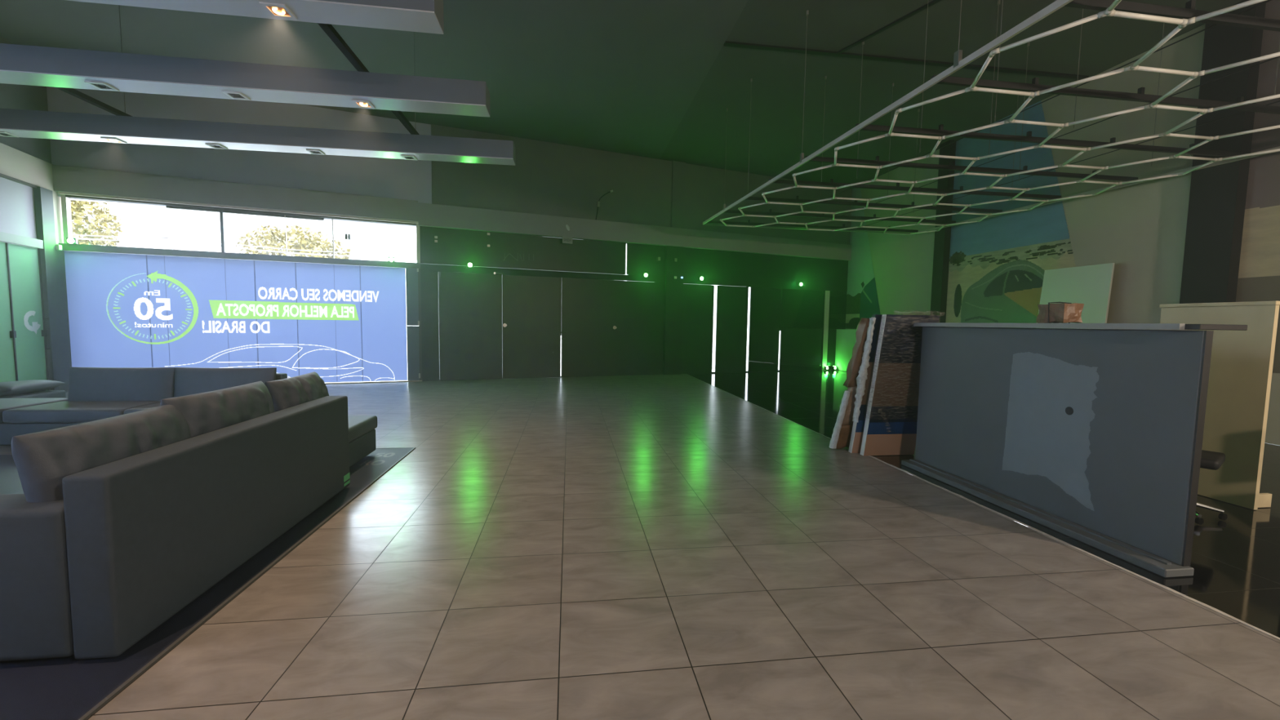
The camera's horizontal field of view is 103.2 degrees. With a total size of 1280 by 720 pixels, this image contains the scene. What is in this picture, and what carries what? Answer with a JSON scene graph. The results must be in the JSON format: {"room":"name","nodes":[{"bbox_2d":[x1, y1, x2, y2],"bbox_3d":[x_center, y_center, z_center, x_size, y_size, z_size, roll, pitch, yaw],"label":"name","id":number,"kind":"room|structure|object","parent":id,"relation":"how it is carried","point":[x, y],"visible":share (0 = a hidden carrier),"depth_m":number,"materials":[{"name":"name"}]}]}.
{"room":"car showroom","nodes":[
{"label":"car showroom","id":0,"kind":"room"},
{"bbox_2d":[0,35,51,164],"bbox_3d":[-8.503,-1.951,2.609,0.300,6.370,16.700,-1,5,-23],"label":"wall","id":1,"kind":"structure","parent":0,"point":[15,96],"depth_m":9.33,"materials":[{"name":"white paint"}]},
{"bbox_2d":[0,241,17,382],"bbox_3d":[-10.720,-0.603,8.275,0.070,2.760,1.332,-1,5,-23],"label":"door","id":2,"kind":"structure","parent":1,"relation":"in","point":[8,361],"depth_m":8.76,"materials":[{"name":"clear glass"}]},
{"bbox_2d":[0,173,37,239],"bbox_3d":[-10.107,-2.524,6.718,0.080,1.000,5.980,-1,5,-23],"label":"window","id":3,"kind":"structure","parent":1,"relation":"in","point":[17,205],"depth_m":9.04,"materials":[{"name":"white glass"}]},
{"bbox_2d":[0,231,44,248],"bbox_3d":[-10.103,-1.949,6.766,0.110,0.155,5.980,-1,5,-23],"label":"trim","id":4,"kind":"structure","parent":1,"relation":"attached to","point":[11,238],"depth_m":9.00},
{"bbox_2d":[0,142,57,193],"bbox_3d":[-8.487,-2.953,2.535,0.300,0.540,16.700,-1,5,-23],"label":"trim","id":5,"kind":"structure","parent":1,"relation":"attached to","point":[15,163],"depth_m":9.20,"materials":[{"name":"white paint"}]},
{"bbox_2d":[8,243,50,390],"bbox_3d":[-11.120,-0.682,9.264,0.100,2.760,0.772,-1,5,-23],"label":"door","id":6,"kind":"structure","parent":1,"relation":"in","point":[25,270],"depth_m":9.25,"materials":[{"name":"clear glass"}]},
{"bbox_2d":[33,186,71,392],"bbox_3d":[-11.566,-1.311,9.955,0.360,3.920,0.920,-1,5,-23],"label":"trim","id":7,"kind":"structure","parent":1,"relation":"attached to","point":[52,260],"depth_m":9.75,"materials":[{"name":"grey paint"}]},
{"bbox_2d":[52,191,63,244],"bbox_3d":[-11.637,-2.769,9.993,0.300,1.020,0.580,-1,5,-23],"label":"trim","id":8,"kind":"structure","parent":1,"relation":"attached to","point":[56,200],"depth_m":10.00,"materials":[{"name":"white paint"}]},
{"bbox_2d":[55,244,62,250],"bbox_3d":[-11.342,-2.195,9.881,0.080,0.100,0.100,-1,5,-23],"label":"detector","id":9,"kind":"object","parent":1,"relation":"attached to","point":[59,247],"visible":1,"depth_m":9.86,"materials":[{"name":"white plastic"}]},
{"bbox_2d":[324,267,422,383],"bbox_3d":[-8.519,-0.845,11.486,6.550,2.860,0.110,-1,5,-23],"label":"door","id":10,"kind":"structure","parent":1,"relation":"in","point":[413,292],"depth_m":12.68,"materials":[{"name":"clear glass"}]},
{"bbox_2d":[64,250,407,382],"bbox_3d":[-8.666,-0.834,11.410,6.200,2.785,0.001,-1,5,-23],"label":"banner","id":11,"kind":"object","parent":10,"relation":"attached to","point":[337,322],"visible":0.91,"depth_m":11.28,"materials":[{"name":"blue plastic"}]},
{"bbox_2d":[0,0,748,159],"bbox_3d":[-4.565,-5.215,4.676,13.002,0.001,19.697,0,4,-8],"label":"ceiling","id":12,"kind":"structure","parent":0,"point":[615,76],"depth_m":9.00,"materials":[{"name":"grey paint"}]},
{"bbox_2d":[55,4,132,116],"bbox_3d":[-7.055,-4.228,3.678,0.080,1.900,8.040,0,4,-8],"label":"bar","id":13,"kind":"object","parent":12,"relation":"hanging from","point":[72,91],"visible":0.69,"depth_m":7.00,"materials":[{"name":"grey metal"}]},
{"bbox_2d":[317,22,419,134],"bbox_3d":[-3.024,-4.207,4.241,0.080,1.900,8.040,0,4,-8],"label":"bar","id":14,"kind":"object","parent":12,"relation":"hanging from","point":[328,28],"visible":0.5,"depth_m":5.63,"materials":[{"name":"grey metal"}]},
{"bbox_2d":[0,43,490,117],"bbox_3d":[-5.502,-3.266,5.825,7.280,0.286,0.350,0,4,-8],"label":"ceiling beam","id":15,"kind":"structure","parent":14,"relation":"hanging from","point":[20,64],"depth_m":5.82,"materials":[{"name":"white"}]},
{"bbox_2d":[84,80,119,91],"bbox_3d":[-6.133,-3.122,5.783,0.196,0.014,0.196,0,4,-8],"label":"recessed light","id":16,"kind":"object","parent":15,"relation":"attached to","point":[101,86],"visible":1,"depth_m":5.78,"materials":[{"name":"white plastic"}]},
{"bbox_2d":[221,90,250,100],"bbox_3d":[-4.757,-3.115,5.976,0.196,0.014,0.196,0,4,-8],"label":"recessed light","id":17,"kind":"object","parent":15,"relation":"attached to","point":[233,95],"visible":1,"depth_m":5.97,"materials":[{"name":"white plastic"}]},
{"bbox_2d":[351,99,375,108],"bbox_3d":[-3.359,-3.105,6.161,0.196,0.018,0.196,0,4,-8],"label":"recessed light","id":18,"kind":"object","parent":15,"relation":"attached to","point":[360,104],"visible":1,"depth_m":6.14,"materials":[{"name":"white"}]},
{"bbox_2d":[66,0,444,34],"bbox_3d":[-5.111,-3.125,3.997,6.750,0.286,0.330,0,4,-8],"label":"ceiling beam","id":19,"kind":"structure","parent":14,"relation":"hanging from","point":[412,15],"depth_m":4.30,"materials":[{"name":"white"}]},
{"bbox_2d":[258,1,297,19],"bbox_3d":[-3.070,-2.964,4.309,0.196,0.018,0.196,0,4,-8],"label":"recessed light","id":20,"kind":"object","parent":19,"relation":"attached to","point":[275,10],"visible":1,"depth_m":4.30,"materials":[{"name":"white"}]},
{"bbox_2d":[0,107,515,165],"bbox_3d":[-5.998,-3.418,7.790,7.940,0.286,0.350,0,4,-8],"label":"ceiling beam","id":21,"kind":"structure","parent":14,"relation":"hanging from","point":[24,123],"depth_m":7.67,"materials":[{"name":"white"}]},
{"bbox_2d":[0,131,19,137],"bbox_3d":[-9.265,-3.289,7.390,0.196,0.014,0.196,0,4,-8],"label":"recessed light","id":22,"kind":"object","parent":21,"relation":"attached to","point":[2,133],"visible":1,"depth_m":7.41,"materials":[{"name":"white plastic"}]},
{"bbox_2d":[100,137,127,143],"bbox_3d":[-7.868,-3.280,7.585,0.196,0.018,0.196,0,4,-8],"label":"recessed light","id":23,"kind":"object","parent":21,"relation":"attached to","point":[110,140],"visible":1,"depth_m":7.57,"materials":[{"name":"white"}]},
{"bbox_2d":[204,143,227,149],"bbox_3d":[-6.492,-3.275,7.777,0.196,0.014,0.196,0,4,-8],"label":"recessed light","id":24,"kind":"object","parent":21,"relation":"attached to","point":[212,145],"visible":1,"depth_m":7.77,"materials":[{"name":"white plastic"}]},
{"bbox_2d":[306,149,325,155],"bbox_3d":[-5.095,-3.267,7.973,0.196,0.014,0.196,0,4,-8],"label":"recessed light","id":25,"kind":"object","parent":21,"relation":"attached to","point":[311,151],"visible":1,"depth_m":7.96,"materials":[{"name":"white plastic"}]},
{"bbox_2d":[400,155,417,159],"bbox_3d":[-3.720,-3.260,8.175,0.196,0.014,0.196,0,4,-8],"label":"recessed light","id":26,"kind":"object","parent":21,"relation":"attached to","point":[405,157],"visible":1,"depth_m":8.16,"materials":[{"name":"white plastic"}]},
{"bbox_2d":[46,86,852,244],"bbox_3d":[-1.941,-4.634,14.087,21.000,2.500,0.335,-1,5,-23],"label":"wall","id":27,"kind":"structure","parent":0,"point":[546,178],"depth_m":12.71,"materials":[{"name":"grey paint"}]},
{"bbox_2d":[52,164,417,221],"bbox_3d":[-8.457,-3.603,11.198,6.520,0.495,0.120,-1,5,-23],"label":"beam","id":28,"kind":"structure","parent":27,"relation":"attached to","point":[65,178],"depth_m":10.93,"materials":[{"name":"white paint"}]},
{"bbox_2d":[57,191,420,268],"bbox_3d":[-8.489,-2.797,11.342,6.550,1.135,0.230,-1,5,-23],"label":"window","id":29,"kind":"structure","parent":27,"relation":"in","point":[65,202],"depth_m":11.06,"materials":[{"name":"silver metal"}]},
{"bbox_2d":[66,237,79,245],"bbox_3d":[-11.252,-2.344,10.050,0.182,0.145,0.099,-1,5,-23],"label":"lamp","id":30,"kind":"object","parent":29,"relation":"attached to","point":[68,240],"visible":1,"depth_m":10.01,"materials":[{"name":"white plastic"}]},
{"bbox_2d":[386,257,395,263],"bbox_3d":[-6.012,-2.415,12.266,0.182,0.145,0.099,-1,5,-23],"label":"lamp","id":31,"kind":"object","parent":29,"relation":"attached to","point":[389,259],"visible":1,"depth_m":12.23,"materials":[{"name":"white plastic"}]},
{"bbox_2d":[419,226,626,274],"bbox_3d":[-2.907,-2.909,13.666,5.545,0.928,0.050,-1,5,-23],"label":"window","id":32,"kind":"structure","parent":27,"relation":"in","point":[438,246],"depth_m":13.53,"materials":[{"name":"black glass"}]},
{"bbox_2d":[562,236,572,244],"bbox_3d":[-1.980,-3.273,13.844,0.280,0.180,0.022,-1,5,-23],"label":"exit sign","id":33,"kind":"object","parent":27,"relation":"attached to","point":[565,239],"visible":1,"depth_m":13.83,"materials":[{"name":"grey"}]},
{"bbox_2d":[595,190,613,219],"bbox_3d":[-1.001,-4.348,14.233,0.491,0.863,0.081,0,4,-8],"label":"loose cable","id":34,"kind":"object","parent":27,"relation":"attached to","point":[611,191],"visible":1,"depth_m":14.19,"materials":[{"name":"black plastic"}]},
{"bbox_2d":[429,235,780,379],"bbox_3d":[0.935,-1.501,15.463,13.980,3.880,0.001,-1,5,-23],"label":"window","id":35,"kind":"structure","parent":27,"relation":"in","point":[715,286],"depth_m":16.11,"materials":[{"name":"white metal"}]},
{"bbox_2d":[417,202,851,261],"bbox_3d":[0.988,-3.674,15.156,13.960,0.540,0.125,-1,5,-23],"label":"beam","id":36,"kind":"structure","parent":27,"relation":"attached to","point":[437,215],"depth_m":14.38,"materials":[{"name":"white paint"}]},
{"bbox_2d":[662,245,684,374],"bbox_3d":[0.999,-1.494,15.441,0.580,3.870,0.200,-1,5,-23],"label":"trim","id":37,"kind":"structure","parent":27,"relation":"attached to","point":[673,288],"depth_m":15.34,"materials":[{"name":"black"}]},
{"bbox_2d":[671,160,685,228],"bbox_3d":[1.143,-4.920,15.154,0.420,1.950,0.065,-1,5,-23],"label":"trim","id":38,"kind":"structure","parent":27,"relation":"attached to","point":[678,168],"depth_m":15.12,"materials":[{"name":"white paint"}]},
{"bbox_2d":[626,243,848,286],"bbox_3d":[3.537,-3.012,16.341,8.460,0.915,0.140,-1,5,-23],"label":"window","id":39,"kind":"structure","parent":27,"relation":"in","point":[650,260],"depth_m":16.29,"materials":[{"name":"black glass"}]},
{"bbox_2d":[0,373,1279,719],"bbox_3d":[-4.053,1.113,5.318,13.744,0.001,19.386,0,4,-8],"label":"floor","id":40,"kind":"structure","parent":0,"point":[637,547],"depth_m":2.89,"materials":[{"name":"grey tile"}]},
{"bbox_2d":[0,379,66,398],"bbox_3d":[-9.422,0.512,7.433,1.100,0.720,0.800,0,4,-8],"label":"armchair","id":41,"kind":"object","parent":40,"relation":"on","point":[32,388],"visible":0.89,"depth_m":7.44,"materials":[{"name":"grey fabric"}]},
{"bbox_2d":[0,367,287,445],"bbox_3d":[-6.857,0.554,6.346,3.980,0.878,1.100,0,4,-8],"label":"sofa","id":42,"kind":"object","parent":40,"relation":"on","point":[95,393],"visible":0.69,"depth_m":6.50,"materials":[{"name":"grey fabric"}]},
{"bbox_2d":[0,397,67,422],"bbox_3d":[-8.072,0.603,6.079,1.500,0.170,0.900,0,4,-8],"label":"cushion","id":43,"kind":"object","parent":42,"relation":"on","point":[5,403],"depth_m":6.22,"materials":[{"name":"grey fabric"}]},
{"bbox_2d":[2,400,160,423],"bbox_3d":[-6.699,0.625,6.181,1.210,0.155,0.720,0,4,-8],"label":"seat cushion","id":44,"kind":"object","parent":42,"relation":"on","point":[55,411],"depth_m":5.87,"materials":[{"name":"grey fabric"}]},
{"bbox_2d":[67,367,175,400],"bbox_3d":[-6.760,0.373,6.630,1.240,0.556,0.245,0,4,-8],"label":"cushion","id":45,"kind":"object","parent":42,"relation":"on","point":[85,384],"depth_m":6.54,"materials":[{"name":"grey fabric"}]},
{"bbox_2d":[124,402,160,414],"bbox_3d":[-5.495,0.631,6.349,1.200,0.155,0.720,0,4,-8],"label":"seat cushion","id":46,"kind":"object","parent":42,"relation":"on","point":[135,409],"depth_m":6.04,"materials":[{"name":"grey fabric"}]},
{"bbox_2d":[173,367,276,397],"bbox_3d":[-5.556,0.379,6.797,1.240,0.556,0.245,0,4,-8],"label":"cushion","id":47,"kind":"object","parent":42,"relation":"on","point":[187,380],"depth_m":6.70,"materials":[{"name":"grey fabric"}]},
{"bbox_2d":[0,447,415,719],"bbox_3d":[-4.820,1.277,2.860,5.058,0.010,5.985,0,4,-8],"label":"floor mat","id":48,"kind":"object","parent":40,"relation":"on","point":[63,688],"visible":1,"depth_m":2.32,"materials":[{"name":"grey carpet"}]},
{"bbox_2d":[0,371,377,661],"bbox_3d":[-3.201,0.692,3.965,1.264,1.050,3.690,0,4,-8],"label":"sofa","id":49,"kind":"object","parent":48,"relation":"on","point":[119,523],"visible":1,"depth_m":2.54,"materials":[{"name":"grey fabric"}]},
{"bbox_2d":[11,404,191,502],"bbox_3d":[-2.767,0.593,2.717,0.348,0.587,0.942,0,4,-8],"label":"cushion","id":50,"kind":"object","parent":49,"relation":"on","point":[42,459],"depth_m":2.43,"materials":[{"name":"grey fabric"}]},
{"bbox_2d":[160,381,275,437],"bbox_3d":[-2.884,0.504,3.565,0.336,0.607,0.962,0,4,-8],"label":"cushion","id":51,"kind":"object","parent":49,"relation":"on","point":[202,413],"depth_m":3.37,"materials":[{"name":"grey fabric"}]},
{"bbox_2d":[264,371,328,412],"bbox_3d":[-3.019,0.437,4.513,0.333,0.587,0.843,0,4,-8],"label":"cushion","id":52,"kind":"object","parent":49,"relation":"on","point":[287,393],"depth_m":4.28,"materials":[{"name":"grey fabric"}]},
{"bbox_2d":[347,415,377,442],"bbox_3d":[-3.452,0.753,5.165,1.040,0.150,1.260,0,4,-8],"label":"seat cushion","id":53,"kind":"object","parent":49,"relation":"on","point":[359,426],"depth_m":5.49,"materials":[{"name":"grey fabric"}]},
{"bbox_2d":[828,317,869,448],"bbox_3d":[2.823,0.315,6.253,0.776,1.658,0.493,0,4,-8],"label":"panel","id":54,"kind":"object","parent":40,"relation":"on","point":[842,433],"visible":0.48,"depth_m":6.22,"materials":[{"name":"brown wood"}]},
{"bbox_2d":[848,314,882,453],"bbox_3d":[2.981,0.311,6.127,0.778,1.700,0.376,0,4,-8],"label":"panel","id":55,"kind":"object","parent":40,"relation":"on","point":[864,380],"visible":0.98,"depth_m":6.05,"materials":[{"name":"beige"}]},
{"bbox_2d":[859,314,939,455],"bbox_3d":[3.089,0.296,5.973,0.722,1.756,0.448,0,4,-8],"label":"panel","id":56,"kind":"object","parent":40,"relation":"on","point":[890,428],"visible":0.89,"depth_m":5.99,"materials":[{"name":"beige wood"}]},
{"bbox_2d":[660,0,1242,189],"bbox_3d":[5.475,-5.241,7.164,7.572,0.001,21.629,0,4,-8],"label":"ceiling","id":57,"kind":"structure","parent":0,"point":[775,120],"depth_m":9.54,"materials":[{"name":"grey paint"}]},
{"bbox_2d":[836,0,942,53],"bbox_3d":[4.067,-5.306,7.910,0.065,0.025,2.304,-2,5,-31],"label":"trim","id":58,"kind":"structure","parent":57,"relation":"attached to","point":[934,2],"depth_m":8.05,"materials":[{"name":"black"}]},
{"bbox_2d":[724,40,1088,79],"bbox_3d":[4.961,-5.380,9.143,7.100,0.030,0.100,0,4,-8],"label":"trim","id":59,"kind":"structure","parent":57,"relation":"attached to","point":[734,44],"depth_m":9.06,"materials":[{"name":"black"}]},
{"bbox_2d":[702,0,1279,234],"bbox_3d":[5.619,-4.073,7.471,6.385,2.371,12.237,0,4,-8],"label":"grid","id":60,"kind":"object","parent":57,"relation":"hanging from","point":[1182,17],"visible":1,"depth_m":6.74,"materials":[{"name":"white metal"}]},
{"bbox_2d":[687,369,1279,637],"bbox_3d":[5.746,1.104,7.610,6.300,0.001,21.084,0,4,-8],"label":"floor","id":61,"kind":"structure","parent":0,"point":[1235,560],"depth_m":4.09,"materials":[{"name":"black tile"}]},
{"bbox_2d":[835,328,856,371],"bbox_3d":[7.345,-0.276,16.798,0.396,1.440,2.800,0,4,-8],"label":"wall","id":62,"kind":"structure","parent":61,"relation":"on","point":[846,340],"depth_m":17.53,"materials":[{"name":"green paint"}]},
{"bbox_2d":[686,373,1279,639],"bbox_3d":[2.767,1.152,6.262,0.045,0.010,19.035,0,4,-8],"label":"trim","id":63,"kind":"structure","parent":61,"relation":"on","point":[905,471],"depth_m":3.45,"materials":[{"name":"black metal"}]},
{"bbox_2d":[901,322,1247,577],"bbox_3d":[3.659,0.485,4.541,0.990,1.616,2.650,0,4,-8],"label":"partition panel","id":64,"kind":"object","parent":61,"relation":"on","point":[1092,435],"depth_m":3.92,"materials":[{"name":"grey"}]},
{"bbox_2d":[1035,302,1084,323],"bbox_3d":[3.547,-0.400,4.292,0.220,0.185,0.266,0,4,-8],"label":"parcel","id":65,"kind":"object","parent":64,"relation":"on","point":[1064,313],"visible":0.98,"depth_m":4.20,"materials":[{"name":"brown cardboard"}]},
{"bbox_2d":[1184,324,1247,330],"bbox_3d":[3.495,-0.304,4.479,0.360,0.035,2.610,0,4,-8],"label":"countertop","id":66,"kind":"structure","parent":64,"relation":"on","point":[1188,326],"depth_m":3.19,"materials":[{"name":"black"}]},
{"bbox_2d":[1036,262,1115,328],"bbox_3d":[8.269,-0.411,9.844,0.180,2.760,1.430,0,4,-8],"label":"leaning board","id":67,"kind":"object","parent":61,"relation":"on","point":[1091,286],"visible":0.42,"depth_m":9.52,"materials":[{"name":"grey plastic"}]},
{"bbox_2d":[1195,449,1227,524],"bbox_3d":[4.640,0.807,4.378,0.587,1.020,0.584,-1,5,-28],"label":"office chair","id":68,"kind":"object","parent":61,"relation":"on","point":[1213,460],"visible":0.25,"depth_m":4.14,"materials":[{"name":"black"}]},
{"bbox_2d":[1159,301,1279,509],"bbox_3d":[5.497,0.377,4.850,0.265,1.835,0.870,0,4,-8],"label":"board","id":69,"kind":"object","parent":61,"relation":"on","point":[1242,362],"visible":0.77,"depth_m":4.59,"materials":[{"name":"beige wood"}]},
{"bbox_2d":[1159,301,1279,307],"bbox_3d":[5.415,-0.521,4.770,0.070,0.035,0.870,0,4,-8],"label":"rail","id":70,"kind":"object","parent":69,"relation":"attached to","point":[1251,304],"depth_m":4.65,"materials":[{"name":"beige wood"}]},
{"bbox_2d":[845,23,1279,445],"bbox_3d":[8.950,-2.069,7.925,0.300,6.370,21.700,0,4,-8],"label":"wall","id":71,"kind":"structure","parent":0,"point":[1140,228],"depth_m":9.12,"materials":[{"name":"white paint"}]},
{"bbox_2d":[420,271,439,381],"bbox_3d":[-5.310,-0.851,12.829,0.408,2.768,0.020,-1,5,-23],"label":"door","id":72,"kind":"structure","parent":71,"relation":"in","point":[428,279],"depth_m":12.82,"materials":[{"name":"black glass"}]},
{"bbox_2d":[466,262,472,268],"bbox_3d":[-4.367,-2.425,13.023,0.182,0.145,0.099,-1,5,-23],"label":"lamp","id":73,"kind":"object","parent":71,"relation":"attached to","point":[468,265],"visible":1,"depth_m":12.98,"materials":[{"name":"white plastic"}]},
{"bbox_2d":[420,263,847,381],"bbox_3d":[0.935,-1.036,15.479,13.980,2.990,0.070,-1,5,-23],"label":"trim","id":74,"kind":"structure","parent":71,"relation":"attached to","point":[424,267],"depth_m":14.66,"materials":[{"name":"black"}]},
{"bbox_2d":[438,271,502,380],"bbox_3d":[-4.388,-0.893,13.199,1.564,2.826,0.052,-1,5,-23],"label":"door","id":75,"kind":"structure","parent":74,"relation":"attached to","point":[470,304],"depth_m":13.19,"materials":[{"name":"black glass"}]},
{"bbox_2d":[502,275,561,378],"bbox_3d":[-2.920,-0.886,13.804,1.598,2.768,0.085,-1,5,-23],"label":"door","id":76,"kind":"structure","parent":74,"relation":"attached to","point":[531,305],"depth_m":13.81,"materials":[{"name":"black glass"}]},
{"bbox_2d":[559,277,616,377],"bbox_3d":[-1.467,-0.908,14.418,1.685,2.768,0.085,-1,5,-23],"label":"door","id":77,"kind":"structure","parent":74,"relation":"attached to","point":[588,306],"depth_m":14.45,"materials":[{"name":"grey metal"}]},
{"bbox_2d":[615,280,664,375],"bbox_3d":[0.005,-0.934,15.076,1.551,2.768,0.020,-1,5,-23],"label":"door","id":78,"kind":"structure","parent":74,"relation":"attached to","point":[640,305],"depth_m":15.06,"materials":[{"name":"grey metal"}]},
{"bbox_2d":[681,284,714,373],"bbox_3d":[1.780,-0.961,15.826,1.145,2.768,0.020,-1,5,-23],"label":"door","id":79,"kind":"structure","parent":74,"relation":"attached to","point":[698,300],"depth_m":15.82,"materials":[{"name":"grey metal"}]},
{"bbox_2d":[715,285,748,373],"bbox_3d":[2.957,-0.979,16.324,1.170,2.768,0.020,-1,5,-23],"label":"door","id":80,"kind":"structure","parent":74,"relation":"attached to","point":[731,319],"depth_m":16.30,"materials":[{"name":"black glass"}]},
{"bbox_2d":[779,288,825,371],"bbox_3d":[5.556,-1.021,17.412,1.885,2.780,0.040,-1,5,-23],"label":"door","id":81,"kind":"structure","parent":74,"relation":"attached to","point":[802,316],"depth_m":17.41,"materials":[{"name":"black mirror"}]},
{"bbox_2d":[641,272,648,278],"bbox_3d":[0.155,-2.485,14.935,0.182,0.145,0.099,-1,5,-23],"label":"lamp","id":82,"kind":"object","parent":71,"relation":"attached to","point":[645,275],"visible":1,"depth_m":14.90,"materials":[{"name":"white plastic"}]},
{"bbox_2d":[697,276,703,281],"bbox_3d":[1.886,-2.502,15.668,0.182,0.145,0.099,-1,5,-23],"label":"lamp","id":83,"kind":"object","parent":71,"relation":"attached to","point":[700,278],"visible":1,"depth_m":15.63,"materials":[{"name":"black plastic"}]},
{"bbox_2d":[747,287,781,372],"bbox_3d":[4.131,-0.998,16.820,1.200,2.768,0.020,-1,5,-23],"label":"door","id":84,"kind":"structure","parent":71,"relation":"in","point":[765,303],"depth_m":16.80,"materials":[{"name":"black mirror"}]},
{"bbox_2d":[797,282,802,287],"bbox_3d":[5.423,-2.547,17.163,0.182,0.145,0.099,-1,5,-23],"label":"lamp","id":85,"kind":"object","parent":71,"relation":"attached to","point":[800,284],"visible":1,"depth_m":17.12,"materials":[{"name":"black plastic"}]},
{"bbox_2d":[822,290,830,369],"bbox_3d":[6.512,-1.036,17.827,0.200,2.780,0.080,-1,5,-23],"label":"trim","id":86,"kind":"structure","parent":71,"relation":"attached to","point":[827,292],"depth_m":17.79,"materials":[{"name":"grey plastic"}]},
{"bbox_2d":[826,291,846,369],"bbox_3d":[6.995,-1.042,18.031,0.830,2.768,0.020,-1,5,-23],"label":"door","id":87,"kind":"structure","parent":71,"relation":"in","point":[837,300],"depth_m":17.98,"materials":[{"name":"black mirror"}]},
{"bbox_2d":[845,187,880,328],"bbox_3d":[7.541,-3.481,16.919,0.001,4.880,2.234,0,4,-8],"label":"wall mural","id":88,"kind":"object","parent":71,"relation":"attached to","point":[862,300],"visible":0.88,"depth_m":17.30,"materials":[{"name":"teal paint"}]},
{"bbox_2d":[929,139,955,322],"bbox_3d":[7.946,-2.477,13.389,0.180,6.350,0.370,0,4,-8],"label":"trim","id":89,"kind":"structure","parent":71,"relation":"attached to","point":[942,237],"depth_m":13.25,"materials":[{"name":"black paint"}]},
{"bbox_2d":[945,100,1075,328],"bbox_3d":[8.329,-2.816,11.256,0.001,5.350,3.898,0,4,-8],"label":"wall mural","id":90,"kind":"object","parent":71,"relation":"attached to","point":[997,265],"visible":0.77,"depth_m":11.48,"materials":[{"name":"multicoloured paint"}]},
{"bbox_2d":[1179,0,1266,303],"bbox_3d":[8.737,-2.047,7.715,0.180,6.350,0.580,0,4,-8],"label":"column","id":91,"kind":"structure","parent":71,"relation":"attached to","point":[1217,193],"depth_m":7.56,"materials":[{"name":"black paint"}]},
{"bbox_2d":[1235,0,1279,373],"bbox_3d":[9.333,-2.270,4.055,0.001,5.350,6.780,0,4,-8],"label":"wall mural","id":92,"kind":"object","parent":71,"relation":"attached to","point":[1259,273],"visible":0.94,"depth_m":7.21},
{"label":"outside","id":93,"kind":"structure","parent":0,"visible":0},
{"bbox_2d":[329,337,407,382],"bbox_3d":[-19.647,-0.776,29.361,197.119,0.150,183.712,0,4,-8],"label":"ground","id":94,"kind":"structure","parent":93,"point":[406,338],"depth_m":13.23,"materials":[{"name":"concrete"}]},
{"bbox_2d":[70,200,123,246],"bbox_3d":[-26.089,-4.291,23.327,3.477,7.561,3.369,0,4,-8],"label":"tree","id":95,"kind":"object","parent":94,"relation":"on","point":[77,206],"visible":0.31,"depth_m":23.33,"materials":[{"name":"green plant"}]},
{"bbox_2d":[152,221,189,249],"bbox_3d":[-18.504,-2.818,20.128,1.104,5.316,0.266,-1,5,-26],"label":"utility pole","id":96,"kind":"object","parent":94,"relation":"on","point":[175,237],"visible":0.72,"depth_m":19.96,"materials":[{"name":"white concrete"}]},
{"bbox_2d":[72,234,416,256],"bbox_3d":[-16.623,-4.776,20.774,17.891,0.407,0.040,-1,5,-23],"label":"power line","id":97,"kind":"object","parent":96,"relation":"attached to","point":[73,234],"visible":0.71,"depth_m":20.88,"materials":[{"name":"metal"}]},
{"bbox_2d":[73,237,417,260],"bbox_3d":[-16.625,-4.617,20.786,17.890,0.354,0.040,-1,5,-23],"label":"power line","id":98,"kind":"object","parent":96,"relation":"attached to","point":[73,237],"visible":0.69,"depth_m":20.92,"materials":[{"name":"metal"}]},
{"bbox_2d":[77,238,417,258],"bbox_3d":[-16.625,-4.666,20.782,17.892,0.478,0.040,-1,5,-23],"label":"power line","id":99,"kind":"object","parent":96,"relation":"attached to","point":[77,238],"visible":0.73,"depth_m":20.93,"materials":[{"name":"metal"}]},
{"bbox_2d":[70,201,291,255],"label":"window","id":100,"kind":"structure","parent":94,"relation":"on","point":[137,220],"depth_m":30.25,"materials":[{"name":"white"}]},
{"bbox_2d":[235,224,351,258],"bbox_3d":[-16.345,-3.439,24.248,4.548,6.034,3.789,0,4,-8],"label":"tree","id":101,"kind":"object","parent":94,"relation":"on","point":[313,242],"visible":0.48,"depth_m":23.23,"materials":[{"name":"green plant"}]},
{"bbox_2d":[293,218,417,305],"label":"window","id":102,"kind":"structure","parent":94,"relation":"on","point":[364,237],"depth_m":43.69,"materials":[{"name":"white"}]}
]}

